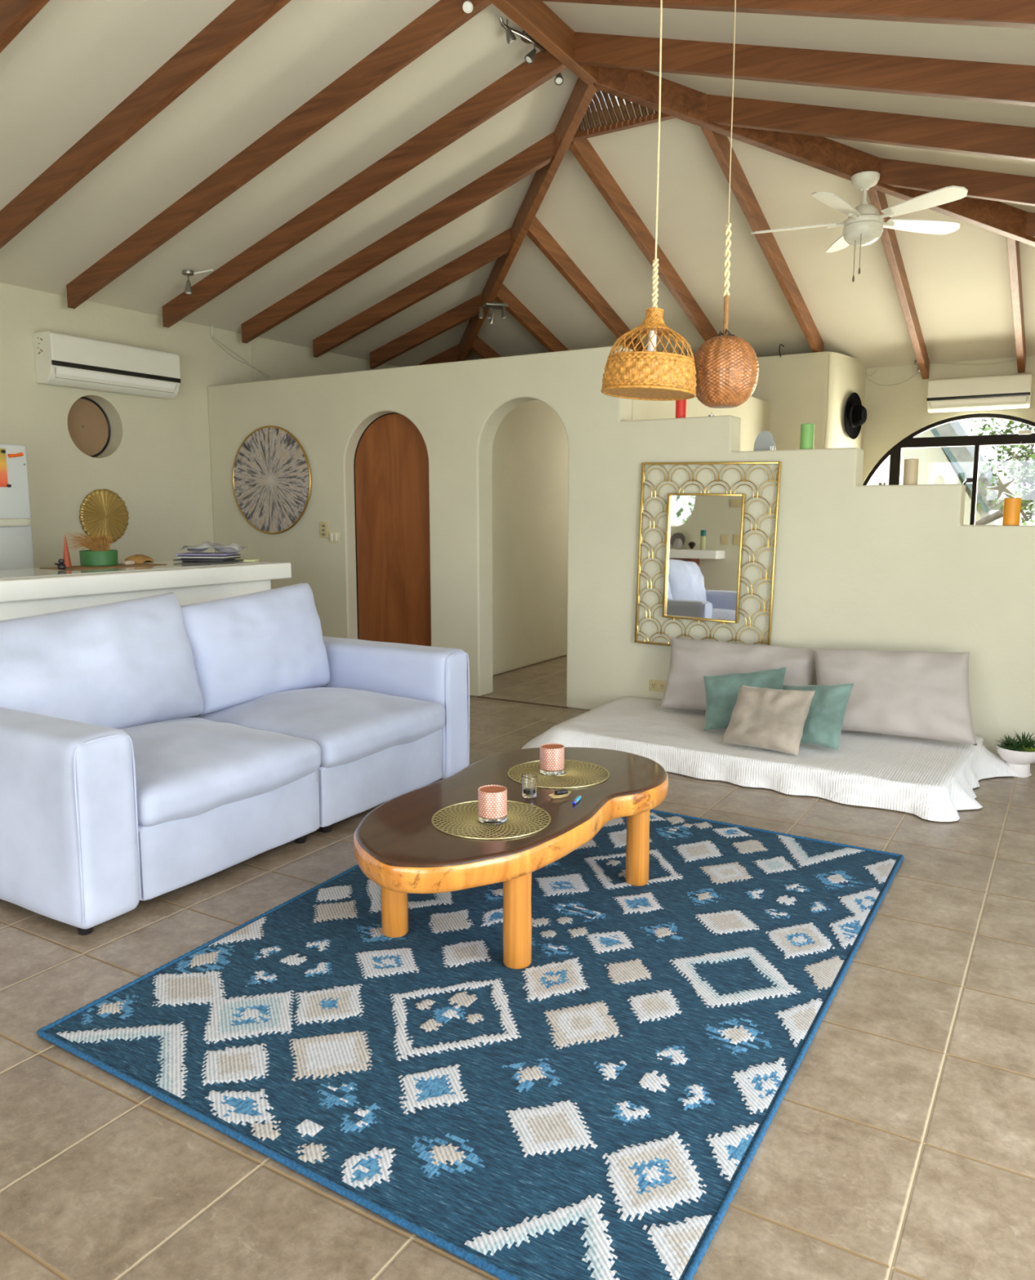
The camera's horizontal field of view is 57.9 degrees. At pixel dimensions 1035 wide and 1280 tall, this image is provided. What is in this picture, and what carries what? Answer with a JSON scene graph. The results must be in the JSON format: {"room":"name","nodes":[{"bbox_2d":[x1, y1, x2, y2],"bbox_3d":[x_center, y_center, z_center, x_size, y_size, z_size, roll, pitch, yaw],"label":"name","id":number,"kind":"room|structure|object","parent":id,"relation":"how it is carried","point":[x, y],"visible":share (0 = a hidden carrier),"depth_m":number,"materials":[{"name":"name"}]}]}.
{"room":"living room","nodes":[
{"label":"living room","id":0,"kind":"room"},
{"bbox_2d":[0,295,369,568],"bbox_3d":[-3.465,-0.957,6.561,0.200,2.735,11.600,5,9,31],"label":"wall","id":1,"kind":"structure","parent":0,"point":[156,457],"depth_m":7.14,"materials":[{"name":"beige paint"}]},
{"bbox_2d":[67,396,111,457],"bbox_3d":[-3.236,-1.581,6.962,0.026,0.455,0.455,5,9,31],"label":"niche cover","id":2,"kind":"object","parent":1,"relation":"attached to","point":[88,424],"visible":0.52,"depth_m":7.00,"materials":[{"name":"brown wood"}]},
{"bbox_2d":[79,488,128,542],"bbox_3d":[-3.081,-0.923,6.981,0.020,0.406,0.408,5,9,31],"label":"fan ornament","id":3,"kind":"object","parent":1,"relation":"attached to","point":[103,512],"visible":0.94,"depth_m":6.97,"materials":[{"name":"gold metal"}]},
{"bbox_2d":[32,330,180,399],"bbox_3d":[-2.973,-1.995,6.845,0.208,0.345,1.069,5,9,31],"label":"air conditioner","id":4,"kind":"object","parent":1,"relation":"attached to","point":[61,359],"visible":1,"depth_m":6.70,"materials":[{"name":"white plastic"}]},
{"bbox_2d":[0,282,399,369],"bbox_3d":[-3.470,-2.418,6.364,0.188,0.215,11.600,5,9,31],"label":"trim","id":5,"kind":"structure","parent":1,"relation":"attached to","point":[9,291],"depth_m":7.32,"materials":[{"name":"beige paint"}]},
{"bbox_2d":[210,325,270,376],"bbox_3d":[-2.365,-2.466,7.995,0.007,0.336,0.650,5,9,31],"label":"cable","id":6,"kind":"object","parent":1,"relation":"attached to","point":[211,326],"visible":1,"depth_m":7.90,"materials":[{"name":"plastic"}]},
{"bbox_2d":[0,0,577,367],"bbox_3d":[-2.172,-2.768,5.134,4.050,1.317,11.530,5,9,31],"label":"ceiling","id":7,"kind":"structure","parent":0,"point":[75,61],"depth_m":5.59,"materials":[{"name":"paint"}]},
{"bbox_2d":[0,0,49,53],"bbox_3d":[-2.443,-2.625,4.188,3.490,1.250,0.055,5,9,31],"label":"rafter","id":8,"kind":"object","parent":7,"relation":"attached to","point":[15,15],"visible":1,"depth_m":3.98,"materials":[{"name":"brown wood"}]},
{"bbox_2d":[0,0,291,248],"bbox_3d":[-2.032,-2.718,4.868,3.490,1.250,0.055,5,9,31],"label":"rafter","id":9,"kind":"object","parent":7,"relation":"attached to","point":[241,19],"visible":1,"depth_m":4.78,"materials":[{"name":"brown wood"}]},
{"bbox_2d":[182,269,193,294],"bbox_3d":[-2.372,-2.575,6.736,0.080,0.162,0.080,5,9,31],"label":"spotlight","id":10,"kind":"object","parent":7,"relation":"attached to","point":[188,290],"visible":1,"depth_m":6.71,"materials":[{"name":"grey metal"}]},
{"bbox_2d":[66,0,491,308],"bbox_3d":[-1.620,-2.811,5.547,3.490,1.250,0.055,5,9,31],"label":"rafter","id":11,"kind":"object","parent":7,"relation":"attached to","point":[444,17],"visible":1,"depth_m":5.34,"materials":[{"name":"brown wood"}]},
{"bbox_2d":[162,50,567,328],"bbox_3d":[-1.211,-2.904,6.221,3.490,1.250,0.055,5,9,31],"label":"rafter","id":12,"kind":"object","parent":7,"relation":"attached to","point":[525,77],"visible":0.91,"depth_m":6.01,"materials":[{"name":"brown wood"}]},
{"bbox_2d":[241,132,554,343],"bbox_3d":[-1.014,-2.938,7.027,3.001,1.097,0.055,5,9,31],"label":"rafter","id":13,"kind":"object","parent":7,"relation":"attached to","point":[540,153],"visible":0.95,"depth_m":6.87,"materials":[{"name":"brown wood"}]},
{"bbox_2d":[312,227,511,357],"bbox_3d":[-0.940,-2.935,7.989,2.147,0.830,0.055,5,9,31],"label":"rafter","id":14,"kind":"object","parent":7,"relation":"attached to","point":[500,245],"visible":0.95,"depth_m":7.91,"materials":[{"name":"brown wood"}]},
{"bbox_2d":[369,293,481,368],"bbox_3d":[-0.871,-2.932,8.892,1.345,0.579,0.055,5,9,31],"label":"rafter","id":15,"kind":"object","parent":7,"relation":"attached to","point":[469,308],"visible":0.94,"depth_m":8.86,"materials":[{"name":"brown wood"}]},
{"bbox_2d":[419,343,459,364],"bbox_3d":[-0.801,-2.929,9.803,0.535,0.325,0.055,5,9,31],"label":"rafter","id":16,"kind":"object","parent":7,"relation":"attached to","point":[451,354],"visible":0.57,"depth_m":9.73,"materials":[{"name":"brown wood"}]},
{"bbox_2d":[462,0,473,13],"bbox_3d":[-0.239,-3.185,4.618,0.054,0.161,0.070,5,9,31],"label":"spotlight","id":17,"kind":"object","parent":7,"relation":"attached to","point":[468,6],"visible":1,"depth_m":4.61,"materials":[{"name":"grey metal"}]},
{"bbox_2d":[457,77,596,361],"bbox_3d":[-0.195,-3.126,8.114,0.065,1.358,5.303,-2,8,-14],"label":"beam","id":18,"kind":"structure","parent":7,"relation":"attached to","point":[580,100],"depth_m":6.75,"materials":[{"name":"brown wood"}]},
{"bbox_2d":[478,302,508,324],"bbox_3d":[-0.214,-2.853,8.157,0.242,0.153,0.232,-2,8,-14],"label":"track light","id":19,"kind":"object","parent":18,"relation":"attached to","point":[490,305],"visible":1,"depth_m":8.10,"materials":[{"name":"grey metal"}]},
{"bbox_2d":[558,91,688,142],"bbox_3d":[0.553,-3.312,5.670,0.880,0.276,0.427,5,9,31],"label":"vent","id":20,"kind":"object","parent":18,"relation":"attached to","point":[652,117],"visible":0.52,"depth_m":5.80,"materials":[{"name":"brown wood"}]},
{"bbox_2d":[498,16,563,85],"bbox_3d":[0.084,-3.262,5.163,0.128,0.150,0.663,5,9,31],"label":"track light","id":21,"kind":"object","parent":7,"relation":"attached to","point":[526,37],"visible":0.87,"depth_m":5.15,"materials":[{"name":"metal"}]},
{"bbox_2d":[488,0,600,92],"bbox_3d":[-1.299,-2.970,2.605,0.070,0.200,6.980,5,9,31],"label":"ridge beam","id":22,"kind":"structure","parent":7,"relation":"attached to","point":[537,20],"depth_m":4.97,"materials":[{"name":"brown wood"}]},
{"bbox_2d":[0,655,1034,1279],"bbox_3d":[-0.169,0.711,4.910,8.000,0.120,12.000,5,9,31],"label":"floor","id":23,"kind":"structure","parent":0,"point":[900,1144],"depth_m":2.06,"materials":[{"name":"beige tile"}]},
{"bbox_2d":[0,443,34,569],"bbox_3d":[-3.475,-0.341,5.730,0.657,1.702,0.734,5,9,31],"label":"refrigerator","id":24,"kind":"object","parent":23,"relation":"on","point":[16,548],"visible":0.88,"depth_m":5.74,"materials":[{"name":"metal"}]},
{"bbox_2d":[0,448,8,487],"bbox_3d":[-3.182,-1.025,5.535,0.003,0.230,0.323,5,9,31],"label":"drawing","id":25,"kind":"object","parent":24,"relation":"attached to","point":[3,470],"visible":1,"depth_m":5.65,"materials":[{"name":"paper"}]},
{"bbox_2d":[0,579,271,620],"bbox_3d":[-2.699,0.255,4.483,0.595,0.900,3.575,5,9,31],"label":"counter base","id":26,"kind":"object","parent":23,"relation":"on","point":[193,594],"visible":0.15,"depth_m":4.89,"materials":[{"name":"white paint"}]},
{"bbox_2d":[0,560,291,602],"bbox_3d":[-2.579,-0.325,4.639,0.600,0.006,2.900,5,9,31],"label":"countertop","id":27,"kind":"structure","parent":26,"relation":"on","point":[29,572],"depth_m":4.94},
{"bbox_2d":[54,559,66,569],"bbox_3d":[-2.417,-0.401,4.940,0.044,0.056,0.058,5,9,31],"label":"figurine","id":28,"kind":"object","parent":27,"relation":"on","point":[60,566],"visible":1,"depth_m":4.93,"materials":[{"name":"plastic"}]},
{"bbox_2d":[39,563,167,569],"bbox_3d":[-2.321,-0.416,5.265,0.310,0.003,0.590,5,9,31],"label":"bamboo mat","id":29,"kind":"object","parent":27,"relation":"on","point":[120,565],"visible":0.73,"depth_m":5.17,"materials":[{"name":"wicker"}]},
{"bbox_2d":[62,534,71,567],"bbox_3d":[-2.490,-0.492,5.157,0.048,0.176,0.048,5,9,31],"label":"cone","id":30,"kind":"object","parent":29,"relation":"on","point":[66,557],"visible":0.82,"depth_m":5.15,"materials":[{"name":"ceramic"}]},
{"bbox_2d":[63,532,118,566],"bbox_3d":[-2.394,-0.517,5.289,0.249,0.190,0.200,1,8,5],"label":"planter","id":31,"kind":"object","parent":29,"relation":"on","point":[99,554],"visible":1,"depth_m":5.24,"materials":[{"name":"ceramic"}]},
{"bbox_2d":[124,554,154,564],"bbox_3d":[-2.244,-0.481,5.533,0.120,0.053,0.178,5,9,31],"label":"pod","id":32,"kind":"object","parent":29,"relation":"on","point":[137,558],"visible":0.85,"depth_m":5.50,"materials":[{"name":"brown plant"}]},
{"bbox_2d":[182,559,243,562],"bbox_3d":[-1.893,-0.493,5.811,0.300,0.008,0.210,3,8,19],"label":"magazine","id":33,"kind":"object","parent":27,"relation":"on","point":[232,560],"visible":0.6,"depth_m":5.72,"materials":[{"name":"paper"}]},
{"bbox_2d":[173,558,235,560],"bbox_3d":[-1.942,-0.500,5.799,0.310,0.008,0.210,0,8,3],"label":"magazine","id":34,"kind":"object","parent":33,"relation":"on","point":[180,559],"visible":0.64,"depth_m":5.70,"materials":[{"name":"paper"}]},
{"bbox_2d":[181,556,240,559],"bbox_3d":[-1.902,-0.510,5.804,0.290,0.008,0.200,2,8,11],"label":"magazine","id":35,"kind":"object","parent":34,"relation":"on","point":[233,557],"visible":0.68,"depth_m":5.72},
{"bbox_2d":[177,555,238,558],"bbox_3d":[-1.916,-0.516,5.792,0.300,0.008,0.210,1,8,7],"label":"magazine","id":36,"kind":"object","parent":35,"relation":"on","point":[237,555],"visible":0.7,"depth_m":5.69,"materials":[{"name":"white paper"}]},
{"bbox_2d":[177,554,240,556],"bbox_3d":[-1.912,-0.526,5.802,0.300,0.008,0.220,2,8,15],"label":"magazine","id":37,"kind":"object","parent":36,"relation":"on","point":[232,554],"visible":0.7,"depth_m":5.70,"materials":[{"name":"paper"}]},
{"bbox_2d":[174,552,238,555],"bbox_3d":[-1.922,-0.533,5.786,0.320,0.008,0.220,0,8,1],"label":"magazine","id":38,"kind":"object","parent":37,"relation":"on","point":[184,553],"visible":1,"depth_m":5.71,"materials":[{"name":"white paper"}]},
{"bbox_2d":[180,541,247,552],"bbox_3d":[-1.885,-0.578,5.809,0.361,0.070,0.202,0,8,1],"label":"crumpled paper","id":39,"kind":"object","parent":38,"relation":"on","point":[233,548],"visible":1,"depth_m":5.76,"materials":[{"name":"paper"}]},
{"bbox_2d":[0,582,469,935],"bbox_3d":[-1.230,0.292,3.973,1.125,0.965,2.140,5,9,31],"label":"sofa","id":40,"kind":"object","parent":23,"relation":"on","point":[151,747],"visible":0.99,"depth_m":3.57,"materials":[{"name":"fabric"}]},
{"bbox_2d":[0,591,203,728],"bbox_3d":[-1.698,0.117,3.686,0.336,0.539,0.985,5,9,31],"label":"cushion","id":41,"kind":"object","parent":40,"relation":"on","point":[135,663],"depth_m":3.64,"materials":[{"name":"fabric"}]},
{"bbox_2d":[120,717,321,826],"bbox_3d":[-1.365,0.475,3.588,0.935,0.270,0.862,5,9,31],"label":"seat cushion","id":42,"kind":"object","parent":40,"relation":"on","point":[186,771],"depth_m":3.40,"materials":[{"name":"fabric"}]},
{"bbox_2d":[180,582,329,715],"bbox_3d":[-1.249,0.021,4.425,0.330,0.531,0.865,5,9,31],"label":"cushion","id":43,"kind":"object","parent":40,"relation":"on","point":[246,650],"depth_m":4.27,"materials":[{"name":"fabric"}]},
{"bbox_2d":[188,686,445,767],"bbox_3d":[-0.927,0.378,4.307,0.935,0.272,0.862,5,9,31],"label":"seat cushion","id":44,"kind":"object","parent":40,"relation":"on","point":[351,726],"depth_m":4.11,"materials":[{"name":"fabric"}]},
{"bbox_2d":[36,808,903,1279],"bbox_3d":[0.093,0.907,2.978,1.787,0.016,2.535,5,9,31],"label":"area rug","id":45,"kind":"object","parent":23,"relation":"on","point":[597,1108],"visible":0.83,"depth_m":2.34,"materials":[{"name":"fabric"}]},
{"bbox_2d":[353,746,668,968],"bbox_3d":[0.002,0.696,3.142,0.716,0.370,1.415,5,9,31],"label":"coffee table","id":46,"kind":"object","parent":45,"relation":"on","point":[397,846],"visible":0.95,"depth_m":2.85,"materials":[{"name":"brown wood"}]},
{"bbox_2d":[431,800,551,839],"bbox_3d":[-0.080,0.546,2.857,0.364,0.004,0.364,2,8,15],"label":"placemat","id":47,"kind":"object","parent":46,"relation":"on","point":[473,818],"visible":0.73,"depth_m":2.83,"materials":[{"name":"gold metal"}]},
{"bbox_2d":[478,784,506,824],"bbox_3d":[-0.076,0.498,2.833,0.089,0.097,0.089,5,9,31],"label":"candle holder","id":48,"kind":"object","parent":47,"relation":"on","point":[492,798],"visible":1,"depth_m":2.80,"materials":[{"name":"pink"}]},
{"bbox_2d":[521,773,537,798],"bbox_3d":[0.039,0.481,3.083,0.051,0.071,0.051,5,9,31],"label":"shot glass","id":49,"kind":"object","parent":46,"relation":"on","point":[529,780],"visible":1,"depth_m":3.06,"materials":[{"name":"clear"}]},
{"bbox_2d":[507,760,609,788],"bbox_3d":[0.147,0.478,3.351,0.364,0.004,0.364,-7,11,-43],"label":"placemat","id":50,"kind":"object","parent":46,"relation":"on","point":[576,773],"visible":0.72,"depth_m":3.33,"materials":[{"name":"gold metal"}]},
{"bbox_2d":[539,742,564,775],"bbox_3d":[0.124,0.427,3.349,0.089,0.097,0.089,5,9,31],"label":"candle holder","id":51,"kind":"object","parent":50,"relation":"on","point":[551,754],"visible":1,"depth_m":3.31,"materials":[{"name":"pink glass"}]},
{"bbox_2d":[548,789,571,798],"bbox_3d":[0.140,0.506,3.079,0.092,0.023,0.031,-5,9,-34],"label":"dish","id":52,"kind":"object","parent":46,"relation":"on","point":[562,793],"visible":1,"depth_m":3.07,"materials":[{"name":"brown wood"}]},
{"bbox_2d":[520,697,1031,822],"bbox_3d":[1.316,0.568,4.982,2.476,0.139,1.273,5,9,31],"label":"mattress","id":53,"kind":"object","parent":23,"relation":"on","point":[928,779],"visible":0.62,"depth_m":4.60,"materials":[{"name":"white"}]},
{"bbox_2d":[659,636,815,710],"bbox_3d":[1.274,0.221,5.405,0.900,0.407,0.302,5,9,31],"label":"pillow","id":54,"kind":"object","parent":53,"relation":"on","point":[691,660],"visible":0.57,"depth_m":5.39,"materials":[{"name":"beige fabric"}]},
{"bbox_2d":[703,666,786,730],"bbox_3d":[1.231,0.314,5.050,0.467,0.321,0.208,0,8,1],"label":"throw cushion","id":55,"kind":"object","parent":53,"relation":"on","point":[722,691],"visible":0.6,"depth_m":5.03,"materials":[{"name":"green fabric"}]},
{"bbox_2d":[720,684,815,755],"bbox_3d":[1.241,0.387,4.654,0.421,0.299,0.200,6,10,37],"label":"throw cushion","id":56,"kind":"object","parent":53,"relation":"on","point":[768,718],"visible":1,"depth_m":4.59,"materials":[{"name":"beige fabric"}]},
{"bbox_2d":[782,683,853,750],"bbox_3d":[1.489,0.365,4.719,0.360,0.313,0.218,5,9,31],"label":"throw cushion","id":57,"kind":"object","parent":53,"relation":"on","point":[823,725],"visible":0.58,"depth_m":4.64,"materials":[{"name":"green fabric"}]},
{"bbox_2d":[813,647,977,745],"bbox_3d":[1.967,0.275,4.921,0.860,0.442,0.313,5,9,31],"label":"pillow","id":58,"kind":"object","parent":53,"relation":"on","point":[925,695],"visible":0.88,"depth_m":4.81,"materials":[{"name":"beige fabric"}]},
{"bbox_2d":[995,731,1034,777],"bbox_3d":[2.526,0.568,4.695,0.217,0.222,0.237,-4,9,-28],"label":"succulents","id":59,"kind":"object","parent":23,"relation":"on","point":[1019,755],"visible":1,"depth_m":4.66,"materials":[{"name":"white ceramic"}]},
{"bbox_2d":[492,400,568,675],"bbox_3d":[0.532,-1.027,8.673,0.120,2.300,3.480,5,9,31],"label":"wall","id":60,"kind":"structure","parent":0,"point":[530,447],"depth_m":7.85,"materials":[{"name":"beige paint"}]},
{"bbox_2d":[207,345,1034,764],"bbox_3d":[0.691,-0.687,6.051,7.484,2.340,0.190,5,9,31],"label":"wall","id":61,"kind":"structure","parent":0,"point":[871,567],"depth_m":5.94,"materials":[{"name":"beige paint"}]},
{"bbox_2d":[232,425,311,533],"bbox_3d":[-1.966,-1.272,7.451,0.865,0.853,0.022,5,9,31],"label":"artwork","id":62,"kind":"object","parent":61,"relation":"attached to","point":[272,481],"visible":1,"depth_m":7.44,"materials":[{"name":"fabric"}]},
{"bbox_2d":[319,522,328,537],"bbox_3d":[-1.497,-0.852,7.235,0.088,0.120,0.012,5,9,31],"label":"light switch","id":63,"kind":"object","parent":61,"relation":"attached to","point":[324,526],"visible":1,"depth_m":7.23,"materials":[{"name":"beige plastic"}]},
{"bbox_2d":[328,531,339,542],"bbox_3d":[-1.411,-0.791,7.189,0.105,0.080,0.016,5,9,31],"label":"light switch","id":64,"kind":"object","parent":61,"relation":"attached to","point":[333,536],"visible":1,"depth_m":7.19,"materials":[{"name":"white plastic"}]},
{"bbox_2d":[353,412,431,646],"bbox_3d":[-0.906,-0.674,7.064,0.788,2.039,0.048,5,9,31],"label":"door","id":65,"kind":"structure","parent":61,"relation":"in","point":[391,464],"depth_m":7.04,"materials":[{"name":"brown wood"}]},
{"bbox_2d":[477,696,567,707],"bbox_3d":[0.025,0.431,6.492,0.720,0.007,0.016,5,9,31],"label":"trim","id":66,"kind":"structure","parent":61,"relation":"attached to","point":[477,696],"depth_m":6.48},
{"bbox_2d":[648,679,666,692],"bbox_3d":[0.895,0.292,5.942,0.123,0.070,0.012,5,9,31],"label":"wall outlet","id":67,"kind":"object","parent":61,"relation":"attached to","point":[654,685],"visible":0.85,"depth_m":5.94,"materials":[{"name":"beige plastic"}]},
{"bbox_2d":[675,399,686,417],"bbox_3d":[1.007,-1.447,5.755,0.066,0.171,0.066,5,9,31],"label":"pillar candle","id":68,"kind":"object","parent":61,"relation":"on","point":[681,405],"visible":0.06,"depth_m":5.73,"materials":[{"name":"red wax"}]},
{"bbox_2d":[634,461,782,646],"bbox_3d":[1.130,-0.504,5.661,0.883,1.144,0.047,5,9,31],"label":"wall mirror","id":69,"kind":"object","parent":61,"relation":"attached to","point":[704,541],"visible":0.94,"depth_m":5.66,"materials":[{"name":"gold metal"}]},
{"bbox_2d":[665,495,742,620],"bbox_3d":[1.128,-0.501,5.671,0.468,0.750,0.020,5,9,31],"label":"mirror glass","id":70,"kind":"object","parent":69,"relation":"attached to","point":[704,535],"depth_m":5.67,"materials":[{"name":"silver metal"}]},
{"bbox_2d":[753,431,775,450],"bbox_3d":[1.476,-1.182,5.563,0.128,0.122,0.045,5,9,31],"label":"ornament","id":71,"kind":"object","parent":61,"relation":"on","point":[764,439],"visible":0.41,"depth_m":5.54,"materials":[{"name":"grey mirror"}]},
{"bbox_2d":[800,423,814,448],"bbox_3d":[1.670,-1.173,5.391,0.076,0.152,0.076,5,9,31],"label":"pillar candle","id":72,"kind":"object","parent":61,"relation":"on","point":[806,436],"visible":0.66,"depth_m":5.36,"materials":[{"name":"green wax"}]},
{"bbox_2d":[902,457,919,484],"bbox_3d":[2.159,-0.924,5.128,0.074,0.146,0.074,5,9,31],"label":"pillar candle","id":73,"kind":"object","parent":61,"relation":"on","point":[911,465],"visible":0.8,"depth_m":5.10,"materials":[{"name":"beige wax"}]},
{"bbox_2d":[1002,497,1021,525],"bbox_3d":[2.592,-0.676,4.900,0.080,0.148,0.080,5,9,31],"label":"pillar candle","id":74,"kind":"object","parent":61,"relation":"on","point":[1011,508],"visible":1,"depth_m":4.87,"materials":[{"name":"orange wax"}]},
{"bbox_2d":[631,396,770,451],"bbox_3d":[1.484,-0.862,7.472,0.120,2.300,3.080,5,9,31],"label":"wall","id":75,"kind":"structure","parent":0,"point":[754,414],"depth_m":7.63,"materials":[{"name":"beige paint"}]},
{"bbox_2d":[465,97,1034,368],"bbox_3d":[1.714,-2.983,7.665,9.000,1.319,4.080,5,9,31],"label":"ceiling","id":76,"kind":"structure","parent":0,"point":[959,282],"depth_m":7.36,"materials":[{"name":"paint"}]},
{"bbox_2d":[470,335,501,359],"bbox_3d":[-0.253,-2.936,9.758,0.055,0.438,0.900,5,9,31],"label":"rafter","id":77,"kind":"object","parent":76,"relation":"attached to","point":[479,347],"visible":0.38,"depth_m":9.54,"materials":[{"name":"brown wood"}]},
{"bbox_2d":[494,283,568,351],"bbox_3d":[0.227,-2.957,8.994,0.055,0.686,1.700,5,9,31],"label":"rafter","id":78,"kind":"object","parent":76,"relation":"attached to","point":[515,308],"visible":0.62,"depth_m":8.74,"materials":[{"name":"brown wood"}]},
{"bbox_2d":[526,216,646,351],"bbox_3d":[0.701,-2.977,8.238,0.055,0.932,2.490,5,9,31],"label":"rafter","id":79,"kind":"object","parent":76,"relation":"attached to","point":[537,233],"visible":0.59,"depth_m":7.86,"materials":[{"name":"brown wood"}]},
{"bbox_2d":[568,127,718,341],"bbox_3d":[1.175,-2.994,7.513,0.055,1.162,3.230,5,9,31],"label":"rafter","id":80,"kind":"object","parent":76,"relation":"attached to","point":[583,151],"visible":0.7,"depth_m":7.00,"materials":[{"name":"brown wood"}]},
{"bbox_2d":[700,126,824,352],"bbox_3d":[1.951,-2.923,7.106,0.055,1.134,3.140,5,9,31],"label":"rafter","id":81,"kind":"object","parent":76,"relation":"attached to","point":[720,144],"visible":0.82,"depth_m":6.79,"materials":[{"name":"brown wood"}]},
{"bbox_2d":[866,187,929,379],"bbox_3d":[3.002,-2.738,7.277,0.055,1.044,2.850,5,9,31],"label":"rafter","id":82,"kind":"object","parent":76,"relation":"attached to","point":[877,198],"visible":0.82,"depth_m":7.16,"materials":[{"name":"brown wood"}]},
{"bbox_2d":[1006,236,1026,373],"bbox_3d":[3.866,-2.610,7.227,0.055,0.803,2.075,5,9,31],"label":"rafter","id":83,"kind":"object","parent":76,"relation":"attached to","point":[1013,246],"visible":0.92,"depth_m":7.10,"materials":[{"name":"brown wood"}]},
{"bbox_2d":[542,0,1034,213],"bbox_3d":[1.231,-2.517,3.047,3.950,1.247,11.430,5,9,31],"label":"ceiling","id":84,"kind":"structure","parent":0,"point":[1013,46],"depth_m":4.72,"materials":[{"name":"paint"}]},
{"bbox_2d":[600,0,697,400],"bbox_3d":[0.440,-1.734,3.018,0.318,1.854,0.318,1,8,6],"label":"pendant lamp","id":85,"kind":"object","parent":84,"relation":"hanging from","point":[651,375],"visible":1,"depth_m":3.04,"materials":[{"name":"brown wicker"}]},
{"bbox_2d":[693,0,759,408],"bbox_3d":[0.732,-1.732,3.204,0.239,1.822,0.237,5,9,31],"label":"lamp","id":86,"kind":"object","parent":84,"relation":"hanging from","point":[726,366],"visible":0.94,"depth_m":3.23,"materials":[{"name":"brown wicker"}]},
{"bbox_2d":[529,0,1034,29],"bbox_3d":[1.466,-2.558,3.711,3.630,1.263,0.055,5,9,31],"label":"rafter","id":87,"kind":"object","parent":84,"relation":"attached to","point":[1016,14],"visible":1,"depth_m":3.70,"materials":[{"name":"brown wood"}]},
{"bbox_2d":[574,31,1034,106],"bbox_3d":[1.875,-2.650,4.384,3.630,1.263,0.055,5,9,31],"label":"rafter","id":88,"kind":"object","parent":84,"relation":"attached to","point":[965,80],"visible":1,"depth_m":4.58,"materials":[{"name":"brown wood"}]},
{"bbox_2d":[593,66,1034,247],"bbox_3d":[2.951,-2.885,6.181,5.162,1.309,0.065,-2,8,-14],"label":"beam","id":89,"kind":"structure","parent":84,"relation":"attached to","point":[641,87],"depth_m":5.83,"materials":[{"name":"brown wood"}]},
{"bbox_2d":[751,170,968,282],"bbox_3d":[2.160,-2.611,5.949,1.327,0.660,1.327,5,9,31],"label":"ceiling fan","id":90,"kind":"object","parent":89,"relation":"hanging from","point":[864,226],"visible":1,"depth_m":5.87,"materials":[{"name":"white plastic"}]},
{"bbox_2d":[706,94,1034,161],"bbox_3d":[2.492,-2.652,4.941,3.141,1.114,0.055,5,9,31],"label":"rafter","id":91,"kind":"object","parent":84,"relation":"attached to","point":[954,135],"visible":1,"depth_m":5.18,"materials":[{"name":"brown wood"}]},
{"bbox_2d":[880,158,1034,206],"bbox_3d":[3.297,-2.593,5.467,2.287,0.856,0.055,5,9,31],"label":"rafter","id":92,"kind":"object","parent":84,"relation":"attached to","point":[981,184],"visible":0.87,"depth_m":5.75,"materials":[{"name":"brown wood"}]},
{"bbox_2d":[1026,212,1034,238],"bbox_3d":[4.054,-2.538,5.960,1.485,0.613,0.055,5,9,31],"label":"rafter","id":93,"kind":"object","parent":84,"relation":"attached to","point":[1030,228],"visible":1,"depth_m":6.27,"materials":[{"name":"brown wood"}]},
{"bbox_2d":[751,351,866,449],"bbox_3d":[1.981,-1.349,9.476,2.740,2.720,0.950,5,9,31],"label":"wall","id":94,"kind":"structure","parent":0,"point":[795,386],"depth_m":8.49,"materials":[{"name":"beige paint"}]},
{"bbox_2d":[844,392,866,439],"bbox_3d":[3.142,-2.071,8.627,0.122,0.424,0.376,7,11,42],"label":"hat","id":95,"kind":"object","parent":94,"relation":"hanging from","point":[855,414],"visible":1,"depth_m":8.60,"materials":[{"name":"fabric"}]},
{"bbox_2d":[862,355,1034,484],"bbox_3d":[4.648,-1.192,8.334,3.300,2.720,0.220,5,9,31],"label":"wall","id":96,"kind":"structure","parent":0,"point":[895,412],"depth_m":8.69,"materials":[{"name":"beige paint"}]},
{"bbox_2d":[862,413,1034,524],"bbox_3d":[4.160,-1.514,8.500,2.164,1.088,0.096,5,9,31],"label":"window","id":97,"kind":"structure","parent":96,"relation":"attached to","point":[909,442],"depth_m":8.53,"materials":[{"name":"metal"}]},
{"bbox_2d":[985,442,1021,503],"bbox_3d":[4.322,-1.490,8.334,0.263,0.542,0.095,5,9,31],"label":"starfish","id":98,"kind":"object","parent":97,"relation":"hanging from","point":[1002,487],"visible":1,"depth_m":8.31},
{"bbox_2d":[926,373,1033,413],"bbox_3d":[4.089,-2.182,8.288,0.824,0.283,0.202,5,9,31],"label":"air conditioner","id":99,"kind":"object","parent":96,"relation":"attached to","point":[1005,391],"visible":1,"depth_m":8.21,"materials":[{"name":"white plastic"}]},
{"label":"outside","id":100,"kind":"structure","parent":0,"visible":0},
{"bbox_3d":[7.723,-0.251,12.945,60.000,0.200,90.000,5,9,31],"label":"floor","id":101,"kind":"structure","parent":100,"visible":0},
{"bbox_2d":[868,420,1008,524],"bbox_3d":[4.488,-1.950,12.995,4.163,3.152,2.050,5,9,31],"label":"neighbouring house","id":102,"kind":"structure","parent":101,"relation":"on","point":[946,464],"depth_m":11.71,"materials":[{"name":"paint"}]},
{"bbox_2d":[970,417,1034,524],"bbox_3d":[6.285,-1.749,10.634,2.388,3.420,1.588,5,9,31],"label":"tree","id":103,"kind":"object","parent":101,"relation":"on","point":[1026,500],"visible":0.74,"depth_m":10.80,"materials":[{"name":"green plant"}]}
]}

